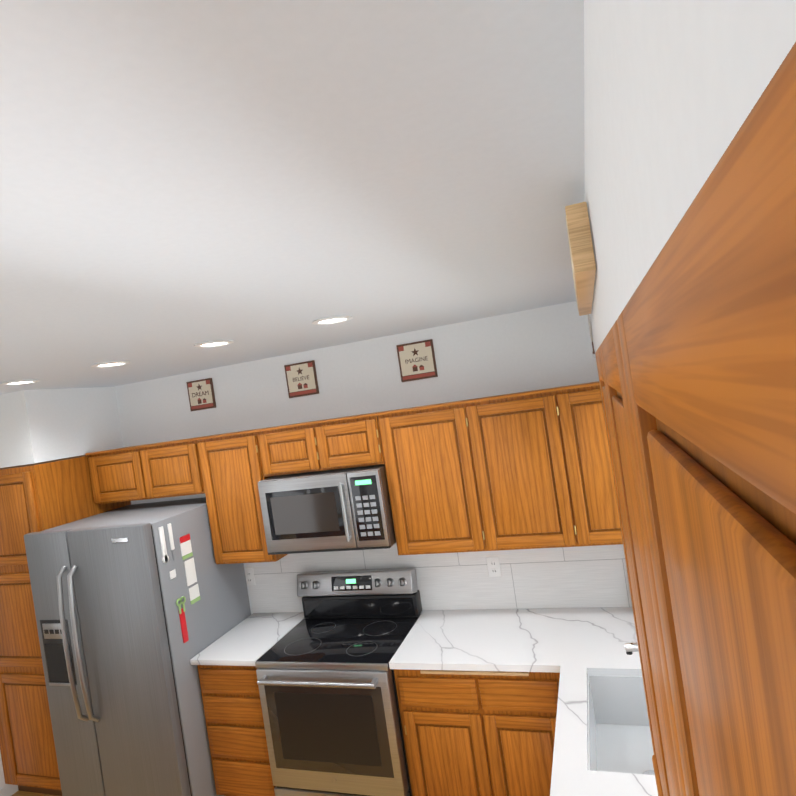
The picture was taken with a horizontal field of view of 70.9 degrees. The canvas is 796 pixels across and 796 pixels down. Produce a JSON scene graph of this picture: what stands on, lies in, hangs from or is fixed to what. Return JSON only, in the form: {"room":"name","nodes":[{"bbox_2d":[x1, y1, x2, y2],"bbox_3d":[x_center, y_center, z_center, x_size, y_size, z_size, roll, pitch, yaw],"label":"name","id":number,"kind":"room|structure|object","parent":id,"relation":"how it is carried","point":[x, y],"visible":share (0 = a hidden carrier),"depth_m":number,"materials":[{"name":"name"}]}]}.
{"room":"kitchen","nodes":[
{"label":"kitchen","id":0,"kind":"room"},
{"bbox_2d":[12,790,57,795],"bbox_3d":[-6.138,3.189,2.025,15.000,0.080,7.600,-8,0,19],"label":"floor","id":1,"kind":"structure","parent":0,"point":[21,793],"depth_m":3.66,"materials":[{"name":"brown wood"}]},
{"bbox_2d":[0,455,123,795],"bbox_3d":[-2.281,1.497,3.853,0.671,2.135,0.716,-8,0,19],"label":"tall cabinet","id":2,"kind":"object","parent":1,"relation":"on","point":[36,497],"depth_m":3.51,"materials":[{"name":"brown wood"}]},
{"bbox_2d":[24,497,250,795],"bbox_3d":[-1.541,1.587,3.497,0.908,1.742,0.898,-8,0,19],"label":"refrigerator","id":3,"kind":"object","parent":1,"relation":"on","point":[137,607],"visible":0.96,"depth_m":3.15,"materials":[{"name":"silver metal"}]},
{"bbox_2d":[198,666,274,795],"bbox_3d":[-0.805,1.914,3.432,0.433,0.882,0.618,-8,0,19],"label":"base cabinet","id":4,"kind":"object","parent":1,"relation":"on","point":[230,694],"depth_m":3.14,"materials":[{"name":"brown wood"}]},
{"bbox_2d":[190,610,303,665],"bbox_3d":[-0.877,1.462,3.420,0.438,0.032,0.646,-8,0,19],"label":"countertop","id":5,"kind":"structure","parent":4,"relation":"on","point":[243,645],"depth_m":3.35,"materials":[{"name":"white stone"}]},
{"bbox_2d":[255,568,421,795],"bbox_3d":[-0.279,1.675,3.179,0.776,1.202,0.726,-8,0,19],"label":"range oven","id":6,"kind":"object","parent":1,"relation":"on","point":[326,683],"visible":0.98,"depth_m":2.95,"materials":[{"name":"silver metal"}]},
{"bbox_2d":[394,670,507,795],"bbox_3d":[0.359,1.744,3.034,0.491,0.882,0.618,-8,0,19],"label":"base cabinet","id":7,"kind":"object","parent":1,"relation":"on","point":[451,731],"depth_m":2.74,"materials":[{"name":"brown wood"}]},
{"bbox_2d":[389,606,567,673],"bbox_3d":[0.450,1.267,2.966,0.834,0.032,0.646,-8,0,19],"label":"countertop","id":8,"kind":"structure","parent":7,"relation":"on","point":[513,639],"depth_m":2.87,"materials":[{"name":"white stone"}]},
{"bbox_2d":[492,618,583,795],"bbox_3d":[0.687,1.696,2.922,0.464,0.882,0.618,-8,0,19],"label":"base cabinet","id":9,"kind":"object","parent":1,"relation":"on","point":[536,714],"depth_m":2.61,"materials":[{"name":"brown wood"}]},
{"bbox_2d":[548,766,651,795],"bbox_3d":[0.464,1.272,0.702,0.646,0.032,2.270,-8,0,19],"label":"countertop","id":10,"kind":"structure","parent":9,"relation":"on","point":[566,780],"depth_m":1.78,"materials":[{"name":"white stone"}]},
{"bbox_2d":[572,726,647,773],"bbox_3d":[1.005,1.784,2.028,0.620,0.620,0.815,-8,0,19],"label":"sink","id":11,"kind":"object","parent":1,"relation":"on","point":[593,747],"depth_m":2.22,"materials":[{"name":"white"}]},
{"bbox_2d":[0,386,131,795],"bbox_3d":[-2.381,1.276,3.844,0.800,2.599,0.779,-8,0,19],"label":"wall","id":12,"kind":"structure","parent":0,"point":[41,425],"depth_m":3.61,"materials":[{"name":"paint"}]},
{"bbox_2d":[0,787,4,795],"bbox_3d":[-7.488,3.293,4.839,10.234,0.089,2.534,-8,0,19],"label":"baseboard","id":13,"kind":"structure","parent":12,"relation":"attached to","point":[2,793],"depth_m":3.61,"materials":[{"name":"white"}]},
{"bbox_2d":[0,0,583,394],"bbox_3d":[-6.539,0.580,1.970,15.000,0.200,7.500,-8,0,19],"label":"ceiling","id":14,"kind":"structure","parent":0,"point":[253,180],"depth_m":0.89,"materials":[{"name":"paint"}]},
{"bbox_2d":[0,379,39,384],"bbox_3d":[-2.018,-0.083,2.988,0.179,0.009,0.179,-8,0,-20],"label":"recessed light","id":15,"kind":"object","parent":14,"relation":"in","point":[17,382],"depth_m":2.96,"materials":[{"name":"white"}]},
{"bbox_2d":[91,361,130,366],"bbox_3d":[-1.436,-0.168,2.793,0.179,0.009,0.179,-8,0,-20],"label":"recessed light","id":16,"kind":"object","parent":14,"relation":"in","point":[111,363],"depth_m":2.78,"materials":[{"name":"white"}]},
{"bbox_2d":[194,340,233,346],"bbox_3d":[-0.859,-0.253,2.612,0.179,0.009,0.179,-8,0,-20],"label":"recessed light","id":17,"kind":"object","parent":14,"relation":"in","point":[214,343],"depth_m":2.59,"materials":[{"name":"white"}]},
{"bbox_2d":[312,315,352,324],"bbox_3d":[-0.285,-0.336,2.426,0.179,0.009,0.179,-8,0,-20],"label":"recessed light","id":18,"kind":"object","parent":14,"relation":"in","point":[320,321],"depth_m":2.41,"materials":[{"name":"white"}]},
{"bbox_2d":[116,301,591,613],"bbox_3d":[-0.693,1.028,3.753,4.090,2.600,0.140,-8,0,19],"label":"wall","id":19,"kind":"structure","parent":0,"point":[543,347],"depth_m":3.44,"materials":[{"name":"paint"}]},
{"bbox_2d":[84,445,155,505],"bbox_3d":[-1.791,0.505,3.843,0.512,0.354,0.326,-8,0,19],"label":"upper cabinet","id":20,"kind":"object","parent":19,"relation":"attached to","point":[119,476],"depth_m":3.69,"materials":[{"name":"brown wood"}]},
{"bbox_2d":[144,438,199,497],"bbox_3d":[-1.428,0.452,3.719,0.512,0.354,0.326,-8,0,19],"label":"upper cabinet","id":21,"kind":"object","parent":19,"relation":"attached to","point":[171,464],"depth_m":3.55,"materials":[{"name":"brown wood"}]},
{"bbox_2d":[186,378,215,410],"bbox_3d":[-1.352,-0.022,3.835,0.205,0.205,0.017,-8,0,19],"label":"picture","id":22,"kind":"object","parent":19,"relation":"attached to","point":[201,394],"visible":1,"depth_m":3.83,"materials":[{"name":"brown"}]},
{"bbox_2d":[192,430,295,565],"bbox_3d":[-0.949,0.609,3.567,0.433,0.804,0.326,-8,0,19],"label":"upper cabinet","id":23,"kind":"object","parent":19,"relation":"attached to","point":[229,477],"depth_m":3.42,"materials":[{"name":"brown wood"}]},
{"bbox_2d":[244,568,255,584],"bbox_3d":[-1.004,1.210,3.779,0.072,0.116,0.008,-8,0,19],"label":"electrical outlet","id":24,"kind":"object","parent":19,"relation":"attached to","point":[249,575],"visible":1,"depth_m":3.77,"materials":[{"name":"white plastic"}]},
{"bbox_2d":[252,420,331,480],"bbox_3d":[-0.569,0.294,3.423,0.450,0.289,0.326,-8,0,19],"label":"upper cabinet","id":25,"kind":"object","parent":19,"relation":"attached to","point":[302,447],"depth_m":3.27,"materials":[{"name":"brown wood"}]},
{"bbox_2d":[258,464,395,554],"bbox_3d":[-0.380,0.647,3.318,0.768,0.438,0.435,-8,0,19],"label":"over-the-range microwave","id":26,"kind":"object","parent":25,"relation":"attached to","point":[346,509],"visible":0.98,"depth_m":3.14,"materials":[{"name":"silver metal"}]},
{"bbox_2d":[284,360,318,397],"bbox_3d":[-0.619,-0.119,3.585,0.215,0.215,0.017,-8,0,19],"label":"framed picture","id":27,"kind":"object","parent":19,"relation":"attached to","point":[301,378],"visible":1,"depth_m":3.58,"materials":[{"name":"brown"}]},
{"bbox_2d":[324,413,379,469],"bbox_3d":[-0.264,0.249,3.318,0.450,0.289,0.326,-8,0,19],"label":"upper cabinet","id":28,"kind":"object","parent":19,"relation":"attached to","point":[351,439],"depth_m":3.15,"materials":[{"name":"brown wood"}]},
{"bbox_2d":[396,339,437,381],"bbox_3d":[0.112,-0.221,3.334,0.225,0.225,0.017,-8,0,19],"label":"picture","id":29,"kind":"object","parent":19,"relation":"attached to","point":[417,360],"visible":1,"depth_m":3.33,"materials":[{"name":"brown"}]},
{"bbox_2d":[372,398,499,561],"bbox_3d":[0.252,0.434,3.156,0.562,0.804,0.326,-8,0,19],"label":"upper cabinet","id":30,"kind":"object","parent":19,"relation":"attached to","point":[433,456],"depth_m":3.00,"materials":[{"name":"brown wood"}]},
{"bbox_2d":[486,557,500,576],"bbox_3d":[0.556,0.982,3.244,0.072,0.116,0.008,-8,0,19],"label":"electrical outlet","id":31,"kind":"object","parent":19,"relation":"attached to","point":[493,565],"visible":1,"depth_m":3.24,"materials":[{"name":"white plastic"}]},
{"bbox_2d":[480,385,595,553],"bbox_3d":[0.673,0.372,3.011,0.587,0.804,0.326,-8,0,19],"label":"upper cabinet","id":32,"kind":"object","parent":19,"relation":"attached to","point":[532,447],"depth_m":2.83,"materials":[{"name":"brown wood"}]},
{"bbox_2d":[572,382,615,549],"bbox_3d":[1.102,0.310,2.864,0.576,0.804,0.326,-8,0,19],"label":"upper cabinet","id":33,"kind":"object","parent":19,"relation":"attached to","point":[583,400],"depth_m":2.74,"materials":[{"name":"brown wood"}]},
{"bbox_2d":[584,0,795,381],"bbox_3d":[0.345,0.887,-0.324,0.510,2.600,7.190,-8,0,19],"label":"wall","id":34,"kind":"structure","parent":0,"point":[674,90],"depth_m":0.28,"materials":[{"name":"paint"}]},
{"bbox_2d":[565,202,595,315],"bbox_3d":[0.504,-0.337,1.533,0.042,0.135,0.930,-8,0,19],"label":"sign","id":35,"kind":"object","parent":34,"relation":"attached to","point":[583,263],"visible":1,"depth_m":1.10,"materials":[{"name":"brown wood"}]},
{"bbox_2d":[587,314,594,353],"bbox_3d":[0.815,-0.319,2.378,0.007,0.265,0.195,-8,0,19],"label":"sign","id":36,"kind":"object","parent":34,"relation":"attached to","point":[588,315],"visible":0.77,"depth_m":2.34,"materials":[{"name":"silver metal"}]},
{"bbox_2d":[592,382,655,795],"bbox_3d":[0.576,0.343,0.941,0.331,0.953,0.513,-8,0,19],"label":"upper cabinet","id":37,"kind":"object","parent":34,"relation":"attached to","point":[593,383],"depth_m":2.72,"materials":[{"name":"brown wood"}]},
{"bbox_2d":[595,353,659,795],"bbox_3d":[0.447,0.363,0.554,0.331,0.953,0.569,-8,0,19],"label":"upper cabinet","id":38,"kind":"object","parent":34,"relation":"attached to","point":[599,397],"depth_m":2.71,"materials":[{"name":"brown wood"}]},
{"bbox_2d":[596,247,743,795],"bbox_3d":[0.308,0.384,0.140,0.331,0.953,0.569,-8,0,19],"label":"upper cabinet","id":39,"kind":"object","parent":34,"relation":"attached to","point":[654,471],"depth_m":0.29,"materials":[{"name":"brown wood"}]},
{"bbox_2d":[664,42,795,795],"bbox_3d":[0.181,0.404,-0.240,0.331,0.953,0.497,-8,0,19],"label":"upper cabinet","id":40,"kind":"object","parent":34,"relation":"attached to","point":[730,260],"depth_m":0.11,"materials":[{"name":"brown wood"}]}
]}

